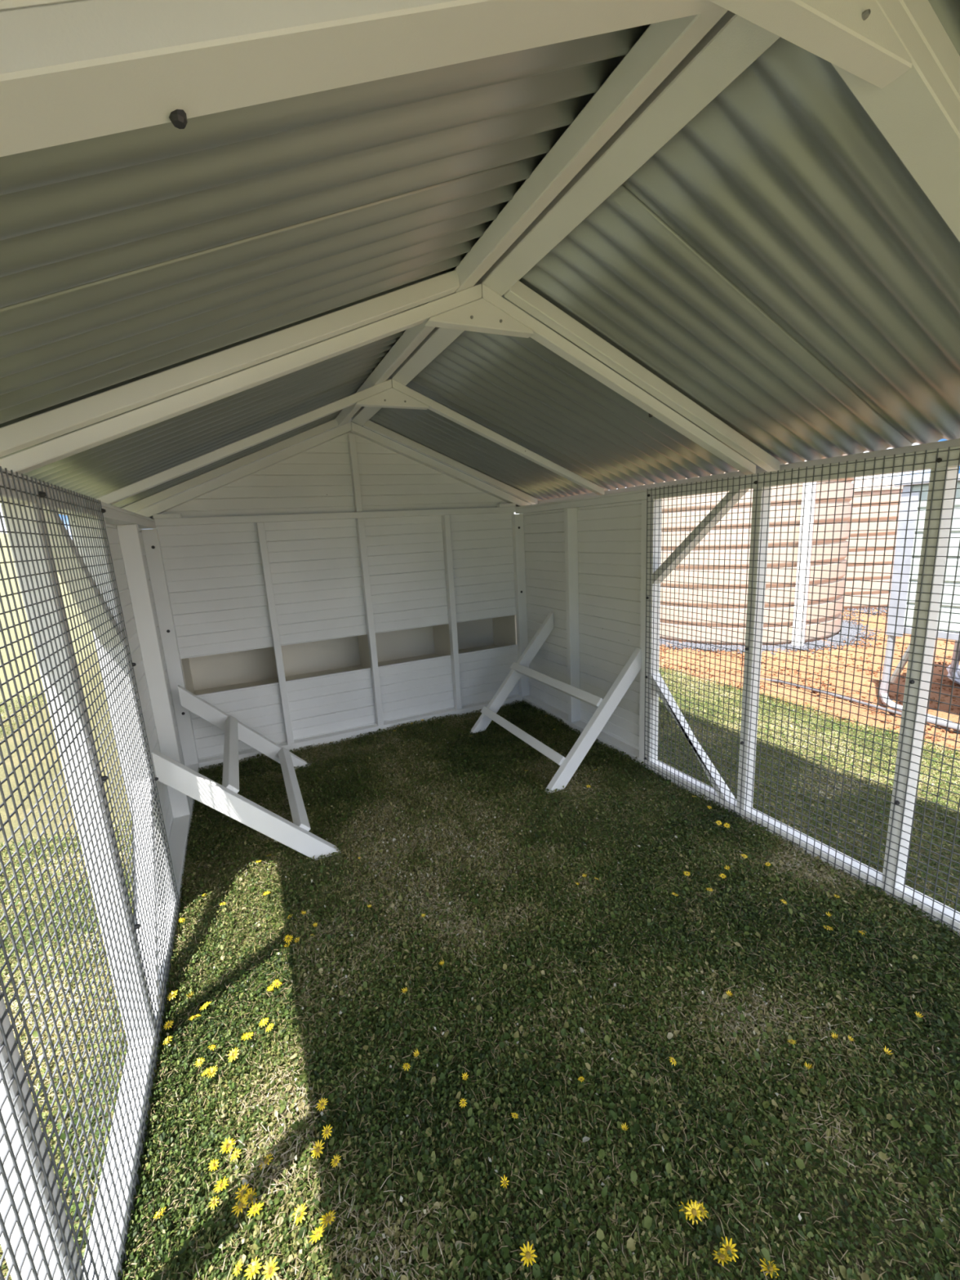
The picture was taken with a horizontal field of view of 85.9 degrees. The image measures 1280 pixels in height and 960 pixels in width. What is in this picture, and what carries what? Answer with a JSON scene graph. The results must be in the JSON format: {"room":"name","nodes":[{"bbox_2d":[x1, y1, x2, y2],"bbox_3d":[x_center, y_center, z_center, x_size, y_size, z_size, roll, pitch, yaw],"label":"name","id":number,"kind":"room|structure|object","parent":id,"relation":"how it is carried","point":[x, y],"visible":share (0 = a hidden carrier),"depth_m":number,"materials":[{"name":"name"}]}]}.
{"room":"chicken coop","nodes":[
{"label":"chicken coop","id":0,"kind":"room"},
{"bbox_2d":[0,532,95,719],"bbox_3d":[-24.704,-5.931,15.190,150.000,10.550,130.000,-9,13,-24],"label":"terrain","id":1,"kind":"structure","parent":0,"point":[2,535],"depth_m":7.80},
{"bbox_2d":[0,466,199,1279],"bbox_3d":[-0.868,0.346,1.166,0.091,1.352,3.422,-9,13,-24],"label":"wall","id":2,"kind":"structure","parent":0,"point":[113,568],"depth_m":1.02,"materials":[{"name":"white paint"}]},
{"bbox_2d":[135,422,530,770],"bbox_3d":[-0.666,-0.281,3.034,2.408,1.873,0.068,-9,13,-24],"label":"wall","id":3,"kind":"structure","parent":0,"point":[347,530],"depth_m":2.97,"materials":[{"name":"white paint"}]},
{"bbox_2d":[180,614,516,694],"bbox_3d":[-0.751,-0.080,3.290,2.060,0.584,0.398,-9,13,-24],"label":"box","id":4,"kind":"object","parent":3,"relation":"attached to","point":[237,669],"visible":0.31,"depth_m":3.37,"materials":[{"name":"paint"}]},
{"bbox_2d":[0,0,959,512],"bbox_3d":[0.003,-0.693,1.414,2.430,0.630,3.604,-9,13,-24],"label":"ceiling","id":5,"kind":"structure","parent":0,"point":[540,251],"depth_m":0.89,"materials":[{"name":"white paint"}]},
{"bbox_2d":[0,650,959,1279],"bbox_3d":[-0.167,0.632,2.844,5.300,0.056,11.000,-9,13,-24],"label":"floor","id":6,"kind":"structure","parent":0,"point":[6,793],"depth_m":1.46,"materials":[{"name":"green plant"}]},
{"bbox_2d":[153,1207,165,1223],"bbox_3d":[-0.566,1.018,0.912,0.020,0.018,0.019,-10,13,-29],"label":"daisy","id":7,"kind":"object","parent":6,"relation":"on","point":[159,1214],"visible":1,"depth_m":0.91,"materials":[{"name":"yellow plant"}]},
{"bbox_2d":[163,1035,172,1045],"bbox_3d":[-0.746,0.962,1.233,0.019,0.017,0.019,1,13,21],"label":"daisy","id":8,"kind":"object","parent":6,"relation":"on","point":[167,1040],"visible":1,"depth_m":1.23,"materials":[{"name":"yellow plant"}]},
{"bbox_2d":[163,1020,173,1029],"bbox_3d":[-0.765,0.953,1.270,0.022,0.019,0.020,-8,13,-23],"label":"daisy","id":9,"kind":"object","parent":6,"relation":"on","point":[167,1024],"visible":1,"depth_m":1.27,"materials":[{"name":"yellow plant"}]},
{"bbox_2d":[167,990,177,1000],"bbox_3d":[-0.808,0.941,1.358,0.025,0.024,0.024,-7,13,-20],"label":"daisy","id":10,"kind":"object","parent":6,"relation":"on","point":[172,993],"visible":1,"depth_m":1.36,"materials":[{"name":"yellow plant"}]},
{"bbox_2d":[177,917,184,924],"bbox_3d":[-0.935,0.884,1.617,0.018,0.019,0.019,-12,15,-37],"label":"daisy","id":11,"kind":"object","parent":6,"relation":"on","point":[180,920],"visible":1,"depth_m":1.62,"materials":[{"name":"yellow plant"}]},
{"bbox_2d":[186,991,194,1002],"bbox_3d":[-0.754,0.935,1.348,0.020,0.025,0.020,-12,14,-33],"label":"daisy","id":12,"kind":"object","parent":6,"relation":"on","point":[189,996],"visible":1,"depth_m":1.35,"materials":[{"name":"yellow plant"}]},
{"bbox_2d":[189,1014,200,1026],"bbox_3d":[-0.709,0.942,1.282,0.024,0.027,0.026,7,15,40],"label":"daisy","id":13,"kind":"object","parent":6,"relation":"on","point":[196,1015],"visible":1,"depth_m":1.28,"materials":[{"name":"yellow plant"}]},
{"bbox_2d":[194,1057,204,1067],"bbox_3d":[-0.638,0.966,1.175,0.020,0.018,0.020,1,13,20],"label":"daisy","id":14,"kind":"object","parent":6,"relation":"on","point":[199,1061],"visible":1,"depth_m":1.17,"materials":[{"name":"yellow plant"}]},
{"bbox_2d":[199,1001,211,1013],"bbox_3d":[-0.701,0.941,1.319,0.025,0.027,0.026,-2,12,7],"label":"daisy","id":15,"kind":"object","parent":6,"relation":"on","point":[205,1005],"visible":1,"depth_m":1.32,"materials":[{"name":"yellow plant"}]},
{"bbox_2d":[202,1068,209,1076],"bbox_3d":[-0.610,0.966,1.149,0.018,0.016,0.019,-4,12,-6],"label":"daisy","id":16,"kind":"object","parent":6,"relation":"on","point":[206,1071],"visible":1,"depth_m":1.15,"materials":[{"name":"yellow plant"}]},
{"bbox_2d":[206,1066,217,1078],"bbox_3d":[-0.598,0.970,1.153,0.024,0.020,0.022,-3,12,-1],"label":"daisy","id":17,"kind":"object","parent":6,"relation":"on","point":[212,1072],"visible":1,"depth_m":1.15,"materials":[{"name":"yellow plant"}]},
{"bbox_2d":[208,1044,216,1052],"bbox_3d":[-0.626,0.957,1.208,0.019,0.017,0.017,5,15,36],"label":"daisy","id":18,"kind":"object","parent":6,"relation":"on","point":[211,1046],"visible":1,"depth_m":1.21,"materials":[{"name":"yellow plant"}]},
{"bbox_2d":[208,1159,218,1170],"bbox_3d":[-0.501,0.994,0.973,0.018,0.016,0.019,-9,13,-24],"label":"daisy","id":19,"kind":"object","parent":6,"relation":"on","point":[215,1162],"visible":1,"depth_m":0.97,"materials":[{"name":"yellow plant"}]},
{"bbox_2d":[208,1195,219,1209],"bbox_3d":[-0.474,1.007,0.920,0.017,0.015,0.016,-7,12,-17],"label":"daisy","id":20,"kind":"object","parent":6,"relation":"on","point":[213,1201],"visible":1,"depth_m":0.92,"materials":[{"name":"yellow plant"}]},
{"bbox_2d":[213,1176,229,1192],"bbox_3d":[-0.474,1.007,0.948,0.026,0.023,0.026,-9,13,-25],"label":"daisy","id":21,"kind":"object","parent":6,"relation":"on","point":[221,1184],"visible":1,"depth_m":0.94,"materials":[{"name":"yellow plant"}]},
{"bbox_2d":[219,1137,235,1153],"bbox_3d":[-0.491,0.994,1.007,0.026,0.022,0.027,-5,12,-8],"label":"daisy","id":22,"kind":"object","parent":6,"relation":"on","point":[228,1144],"visible":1,"depth_m":1.00,"materials":[{"name":"yellow plant"}]},
{"bbox_2d":[227,1047,239,1062],"bbox_3d":[-0.566,0.959,1.187,0.025,0.025,0.026,-9,13,-26],"label":"daisy","id":23,"kind":"object","parent":6,"relation":"on","point":[233,1054],"visible":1,"depth_m":1.19,"materials":[{"name":"yellow plant"}]},
{"bbox_2d":[230,1147,241,1161],"bbox_3d":[-0.468,0.994,0.990,0.020,0.018,0.021,-1,12,12],"label":"daisy","id":24,"kind":"object","parent":6,"relation":"on","point":[237,1152],"visible":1,"depth_m":0.99,"materials":[{"name":"yellow plant"}]},
{"bbox_2d":[232,1258,243,1275],"bbox_3d":[-0.391,1.019,0.833,0.017,0.018,0.016,8,16,42],"label":"daisy","id":25,"kind":"object","parent":6,"relation":"on","point":[237,1268],"visible":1,"depth_m":0.83,"materials":[{"name":"yellow plant"}]},
{"bbox_2d":[231,1195,248,1217],"bbox_3d":[-0.424,1.012,0.916,0.026,0.023,0.027,3,13,27],"label":"daisy","id":26,"kind":"object","parent":6,"relation":"on","point":[239,1206],"visible":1,"depth_m":0.91,"materials":[{"name":"yellow plant"}]},
{"bbox_2d":[235,1182,250,1202],"bbox_3d":[-0.427,1.008,0.935,0.026,0.024,0.025,4,14,31],"label":"daisy","id":27,"kind":"object","parent":6,"relation":"on","point":[241,1193],"visible":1,"depth_m":0.94,"materials":[{"name":"yellow plant"}]},
{"bbox_2d":[151,684,341,860],"bbox_3d":[-0.984,0.515,2.218,0.542,0.544,0.906,-9,13,-24],"label":"roost perch","id":28,"kind":"object","parent":6,"relation":"on","point":[224,798],"visible":0.92,"depth_m":1.91,"materials":[{"name":"white paint"}]},
{"bbox_2d":[241,1031,253,1045],"bbox_3d":[-0.552,0.948,1.227,0.027,0.023,0.026,-8,13,-24],"label":"daisy","id":29,"kind":"object","parent":6,"relation":"on","point":[246,1036],"visible":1,"depth_m":1.22,"materials":[{"name":"yellow plant"}]},
{"bbox_2d":[240,1187,257,1207],"bbox_3d":[-0.412,1.009,0.929,0.026,0.025,0.027,1,12,18],"label":"daisy","id":30,"kind":"object","parent":6,"relation":"on","point":[249,1193],"visible":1,"depth_m":0.93,"materials":[{"name":"yellow plant"}]},
{"bbox_2d":[244,1257,261,1279],"bbox_3d":[-0.365,1.022,0.833,0.025,0.022,0.026,4,14,32],"label":"daisy","id":31,"kind":"object","parent":6,"relation":"on","point":[253,1268],"visible":1,"depth_m":0.83,"materials":[{"name":"yellow plant"}]},
{"bbox_2d":[247,1202,264,1222],"bbox_3d":[-0.393,1.006,0.906,0.027,0.023,0.025,-6,12,-12],"label":"daisy","id":32,"kind":"object","parent":6,"relation":"on","point":[255,1209],"visible":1,"depth_m":0.90,"materials":[{"name":"yellow plant"}]},
{"bbox_2d":[258,1017,268,1028],"bbox_3d":[-0.527,0.940,1.261,0.023,0.020,0.022,-7,13,-19],"label":"daisy","id":33,"kind":"object","parent":6,"relation":"on","point":[263,1021],"visible":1,"depth_m":1.26,"materials":[{"name":"yellow plant"}]},
{"bbox_2d":[257,1153,272,1169],"bbox_3d":[-0.406,0.997,0.981,0.027,0.024,0.025,-12,15,-36],"label":"daisy","id":34,"kind":"object","parent":6,"relation":"on","point":[267,1159],"visible":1,"depth_m":0.98,"materials":[{"name":"yellow plant"}]},
{"bbox_2d":[265,1022,274,1032],"bbox_3d":[-0.507,0.943,1.246,0.020,0.019,0.021,0,12,14],"label":"daisy","id":35,"kind":"object","parent":6,"relation":"on","point":[271,1024],"visible":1,"depth_m":1.25,"materials":[{"name":"yellow plant"}]},
{"bbox_2d":[266,985,273,991],"bbox_3d":[-0.552,0.925,1.362,0.019,0.018,0.020,-5,12,-9],"label":"daisy","id":36,"kind":"object","parent":6,"relation":"on","point":[269,988],"visible":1,"depth_m":1.36,"materials":[{"name":"yellow plant"}]},
{"bbox_2d":[262,1256,279,1279],"bbox_3d":[-0.336,1.018,0.829,0.026,0.026,0.025,-10,13,-28],"label":"daisy","id":37,"kind":"object","parent":6,"relation":"on","point":[270,1271],"visible":1,"depth_m":0.83,"materials":[{"name":"yellow plant"}]},
{"bbox_2d":[271,979,282,990],"bbox_3d":[-0.540,0.921,1.375,0.024,0.022,0.025,-2,12,4],"label":"daisy","id":38,"kind":"object","parent":6,"relation":"on","point":[276,981],"visible":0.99,"depth_m":1.37,"materials":[{"name":"yellow plant"}]},
{"bbox_2d":[284,934,293,943],"bbox_3d":[-0.564,0.886,1.522,0.025,0.023,0.023,-7,12,-18],"label":"daisy","id":39,"kind":"object","parent":6,"relation":"on","point":[288,938],"visible":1,"depth_m":1.52,"materials":[{"name":"yellow plant"}]},
{"bbox_2d":[292,1203,306,1225],"bbox_3d":[-0.314,1.009,0.901,0.025,0.024,0.027,-8,13,-22],"label":"daisy","id":40,"kind":"object","parent":6,"relation":"on","point":[302,1209],"visible":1,"depth_m":0.90,"materials":[{"name":"yellow plant"}]},
{"bbox_2d":[308,1225,325,1243],"bbox_3d":[-0.274,1.006,0.869,0.026,0.024,0.025,-3,12,0],"label":"daisy","id":41,"kind":"object","parent":6,"relation":"on","point":[317,1233],"visible":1,"depth_m":0.87,"materials":[{"name":"yellow plant"}]},
{"bbox_2d":[311,1139,324,1158],"bbox_3d":[-0.311,0.984,0.992,0.026,0.027,0.025,-1,12,10],"label":"daisy","id":42,"kind":"object","parent":6,"relation":"on","point":[317,1148],"visible":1,"depth_m":0.99,"materials":[{"name":"yellow plant"}]},
{"bbox_2d":[315,1097,328,1110],"bbox_3d":[-0.328,0.972,1.074,0.024,0.020,0.023,1,13,19],"label":"daisy","id":43,"kind":"object","parent":6,"relation":"on","point":[322,1104],"visible":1,"depth_m":1.07,"materials":[{"name":"yellow plant"}]},
{"bbox_2d":[321,1124,332,1139],"bbox_3d":[-0.301,0.977,1.018,0.021,0.021,0.021,-5,12,-10],"label":"daisy","id":44,"kind":"object","parent":6,"relation":"on","point":[326,1131],"visible":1,"depth_m":1.02,"materials":[{"name":"yellow plant"}]},
{"bbox_2d":[319,1209,335,1227],"bbox_3d":[-0.261,1.005,0.890,0.027,0.024,0.025,-9,13,-27],"label":"daisy","id":45,"kind":"object","parent":6,"relation":"on","point":[328,1218],"visible":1,"depth_m":0.89,"materials":[{"name":"yellow plant"}]},
{"bbox_2d":[330,1154,341,1168],"bbox_3d":[-0.273,0.989,0.976,0.020,0.018,0.020,5,14,33],"label":"daisy","id":46,"kind":"object","parent":6,"relation":"on","point":[335,1160],"visible":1,"depth_m":0.97,"materials":[{"name":"yellow plant"}]},
{"bbox_2d":[402,1062,410,1071],"bbox_3d":[-0.162,0.946,1.139,0.018,0.016,0.018,6,15,37],"label":"daisy","id":47,"kind":"object","parent":6,"relation":"on","point":[407,1064],"visible":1,"depth_m":1.14,"materials":[{"name":"yellow plant"}]},
{"bbox_2d":[458,1097,466,1106],"bbox_3d":[-0.035,0.957,1.062,0.016,0.014,0.016,1,13,21],"label":"daisy","id":48,"kind":"object","parent":6,"relation":"on","point":[463,1102],"visible":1,"depth_m":1.06,"materials":[{"name":"yellow plant"}]},
{"bbox_2d":[462,1072,468,1080],"bbox_3d":[-0.032,0.938,1.104,0.013,0.019,0.014,6,15,36],"label":"daisy","id":49,"kind":"object","parent":6,"relation":"on","point":[464,1076],"visible":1,"depth_m":1.10,"materials":[{"name":"yellow plant"}]},
{"bbox_2d":[0,666,959,1279],"bbox_3d":[-1.824,0.826,2.227,7.970,0.065,5.767,-9,13,-24],"label":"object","id":50,"kind":"structure","parent":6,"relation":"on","point":[713,1197],"depth_m":1.23,"materials":[{"name":"green plant"}]},
{"bbox_2d":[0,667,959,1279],"bbox_3d":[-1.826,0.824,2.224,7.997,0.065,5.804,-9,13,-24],"label":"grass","id":51,"kind":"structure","parent":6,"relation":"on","point":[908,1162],"depth_m":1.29,"materials":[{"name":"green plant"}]},
{"bbox_2d":[0,667,959,1279],"bbox_3d":[-1.828,0.821,2.219,7.971,0.061,5.779,-9,13,-24],"label":"broad leaves","id":52,"kind":"object","parent":6,"relation":"on","point":[940,1233],"visible":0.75,"depth_m":1.21,"materials":[{"name":"green plant"}]},
{"bbox_2d":[0,666,959,1279],"bbox_3d":[-1.826,0.820,2.222,8.033,0.056,5.820,-9,13,-24],"label":"straw","id":53,"kind":"object","parent":6,"relation":"on","point":[468,846],"visible":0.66,"depth_m":1.24,"materials":[{"name":"yellow plant"}]},
{"bbox_2d":[500,1175,509,1188],"bbox_3d":[0.044,0.978,0.926,0.016,0.023,0.016,5,14,35],"label":"daisy","id":54,"kind":"object","parent":6,"relation":"on","point":[504,1181],"visible":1,"depth_m":0.93,"materials":[{"name":"yellow plant"}]},
{"bbox_2d":[511,1112,518,1119],"bbox_3d":[0.070,0.956,1.033,0.014,0.015,0.014,-5,12,-7],"label":"daisy","id":55,"kind":"object","parent":6,"relation":"on","point":[515,1115],"visible":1,"depth_m":1.03,"materials":[{"name":"yellow plant"}]},
{"bbox_2d":[520,1241,537,1266],"bbox_3d":[0.078,1.001,0.835,0.027,0.024,0.028,-7,12,-18],"label":"daisy","id":56,"kind":"object","parent":6,"relation":"on","point":[527,1255],"visible":1,"depth_m":0.83,"materials":[{"name":"yellow plant"}]},
{"bbox_2d":[470,612,641,794],"bbox_3d":[0.373,0.260,2.780,0.597,0.665,0.884,-9,13,-24],"label":"roost perch","id":57,"kind":"object","parent":6,"relation":"on","point":[606,707],"visible":1,"depth_m":2.49,"materials":[{"name":"white paint"}]},
{"bbox_2d":[621,1123,627,1132],"bbox_3d":[0.280,0.951,1.001,0.013,0.019,0.014,-7,12,-19],"label":"daisy","id":58,"kind":"object","parent":6,"relation":"on","point":[624,1127],"visible":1,"depth_m":1.00,"materials":[{"name":"yellow plant"}]},
{"bbox_2d":[669,1056,676,1066],"bbox_3d":[0.420,0.920,1.123,0.016,0.016,0.018,1,13,19],"label":"daisy","id":59,"kind":"object","parent":6,"relation":"on","point":[672,1059],"visible":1,"depth_m":1.12,"materials":[{"name":"yellow plant"}]},
{"bbox_2d":[678,1200,694,1220],"bbox_3d":[0.353,0.977,0.878,0.027,0.025,0.027,-9,13,-25],"label":"daisy","id":60,"kind":"object","parent":6,"relation":"on","point":[682,1210],"visible":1,"depth_m":0.88,"materials":[{"name":"yellow plant"}]},
{"bbox_2d":[684,1200,702,1224],"bbox_3d":[0.361,0.970,0.870,0.027,0.024,0.026,-9,13,-27],"label":"daisy","id":61,"kind":"object","parent":6,"relation":"on","point":[693,1211],"visible":1,"depth_m":0.87,"materials":[{"name":"yellow plant"}]},
{"bbox_2d":[692,1200,708,1218],"bbox_3d":[0.375,0.972,0.875,0.026,0.024,0.028,-7,12,-17],"label":"daisy","id":62,"kind":"object","parent":6,"relation":"on","point":[700,1208],"visible":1,"depth_m":0.87,"materials":[{"name":"yellow plant"}]},
{"bbox_2d":[711,1249,733,1270],"bbox_3d":[0.383,0.982,0.818,0.027,0.028,0.025,-10,14,-29],"label":"daisy","id":63,"kind":"object","parent":6,"relation":"on","point":[722,1257],"visible":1,"depth_m":0.81,"materials":[{"name":"yellow plant"}]},
{"bbox_2d":[720,1236,738,1262],"bbox_3d":[0.398,0.983,0.827,0.027,0.025,0.027,0,12,15],"label":"daisy","id":64,"kind":"object","parent":6,"relation":"on","point":[733,1246],"visible":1,"depth_m":0.83,"materials":[{"name":"yellow plant"}]},
{"bbox_2d":[760,1257,779,1279],"bbox_3d":[0.451,0.986,0.805,0.027,0.024,0.026,2,13,25],"label":"daisy","id":65,"kind":"object","parent":6,"relation":"on","point":[773,1268],"visible":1,"depth_m":0.80,"materials":[{"name":"yellow plant"}]},
{"bbox_2d":[787,1039,795,1048],"bbox_3d":[0.692,0.894,1.144,0.017,0.015,0.016,-6,12,-14],"label":"daisy","id":66,"kind":"object","parent":6,"relation":"on","point":[791,1041],"visible":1,"depth_m":1.14,"materials":[{"name":"yellow plant"}]},
{"bbox_2d":[884,1045,893,1056],"bbox_3d":[0.876,0.890,1.107,0.017,0.023,0.015,8,16,42],"label":"daisy","id":67,"kind":"object","parent":6,"relation":"on","point":[886,1051],"visible":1,"depth_m":1.11,"materials":[{"name":"yellow plant"}]},
{"bbox_2d":[915,1011,924,1022],"bbox_3d":[1.010,0.871,1.189,0.016,0.021,0.015,-8,13,-22],"label":"daisy","id":68,"kind":"object","parent":6,"relation":"on","point":[917,1015],"visible":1,"depth_m":1.19,"materials":[{"name":"yellow plant"}]},
{"bbox_2d":[511,445,959,937],"bbox_3d":[0.989,0.068,2.003,0.091,1.352,3.422,-8,13,-24],"label":"wall","id":69,"kind":"structure","parent":0,"point":[594,563],"depth_m":1.99,"materials":[{"name":"white paint"}]},
{"bbox_2d":[659,608,959,756],"bbox_3d":[7.163,-0.577,6.689,12.800,0.064,18.000,-9,13,-24],"label":"ground","id":70,"kind":"structure","parent":0,"point":[944,707],"depth_m":3.87,"materials":[{"name":"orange soil"}]},
{"bbox_2d":[634,454,853,645],"bbox_3d":[2.695,-1.219,5.582,2.169,2.200,2.169,-4,12,-4],"label":"water tank","id":71,"kind":"object","parent":70,"relation":"on","point":[848,493],"visible":0.32,"depth_m":4.74,"materials":[{"name":"beige plastic"}]},
{"bbox_2d":[791,460,816,645],"bbox_3d":[2.865,-1.124,4.548,0.100,2.379,0.258,1,12,18],"label":"downpipe","id":72,"kind":"object","parent":71,"relation":"attached to","point":[808,488],"visible":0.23,"depth_m":4.53,"materials":[{"name":"white plastic"}]},
{"bbox_2d":[659,607,888,654],"bbox_3d":[4.573,-0.311,5.991,6.123,0.029,3.378,-3,12,2],"label":"gravel","id":73,"kind":"object","parent":70,"relation":"on","point":[853,632],"visible":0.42,"depth_m":4.85,"materials":[{"name":"grey gravel"}]},
{"bbox_2d":[659,632,959,751],"bbox_3d":[3.140,0.233,3.788,2.626,0.029,4.423,-9,13,-24],"label":"chips","id":74,"kind":"object","parent":70,"relation":"on","point":[738,684],"visible":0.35,"depth_m":3.78,"materials":[{"name":"orange wood"}]},
{"bbox_2d":[760,678,959,731],"bbox_3d":[2.492,0.462,2.860,0.055,0.051,2.283,-8,13,-22],"label":"edging","id":75,"kind":"object","parent":70,"relation":"on","point":[863,703],"visible":0.65,"depth_m":3.16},
{"bbox_2d":[842,477,903,609],"bbox_3d":[4.843,-1.561,7.703,3.228,1.770,3.228,5,14,33],"label":"water tank","id":76,"kind":"object","parent":70,"relation":"on","point":[877,482],"visible":0.13,"depth_m":6.19,"materials":[{"name":"beige plastic"}]},
{"bbox_2d":[879,473,959,727],"bbox_3d":[3.208,-0.109,2.160,0.961,1.336,2.310,-9,13,-24],"label":"pipe","id":77,"kind":"object","parent":70,"relation":"on","point":[904,506],"visible":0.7,"depth_m":2.88,"materials":[{"name":"plastic"}]},
{"bbox_2d":[946,665,959,683],"bbox_3d":[3.323,0.226,3.474,0.366,0.130,0.292,-9,13,-24],"label":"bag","id":78,"kind":"object","parent":70,"relation":"on","point":[947,668],"visible":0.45,"depth_m":3.51,"materials":[{"name":"white plastic"}]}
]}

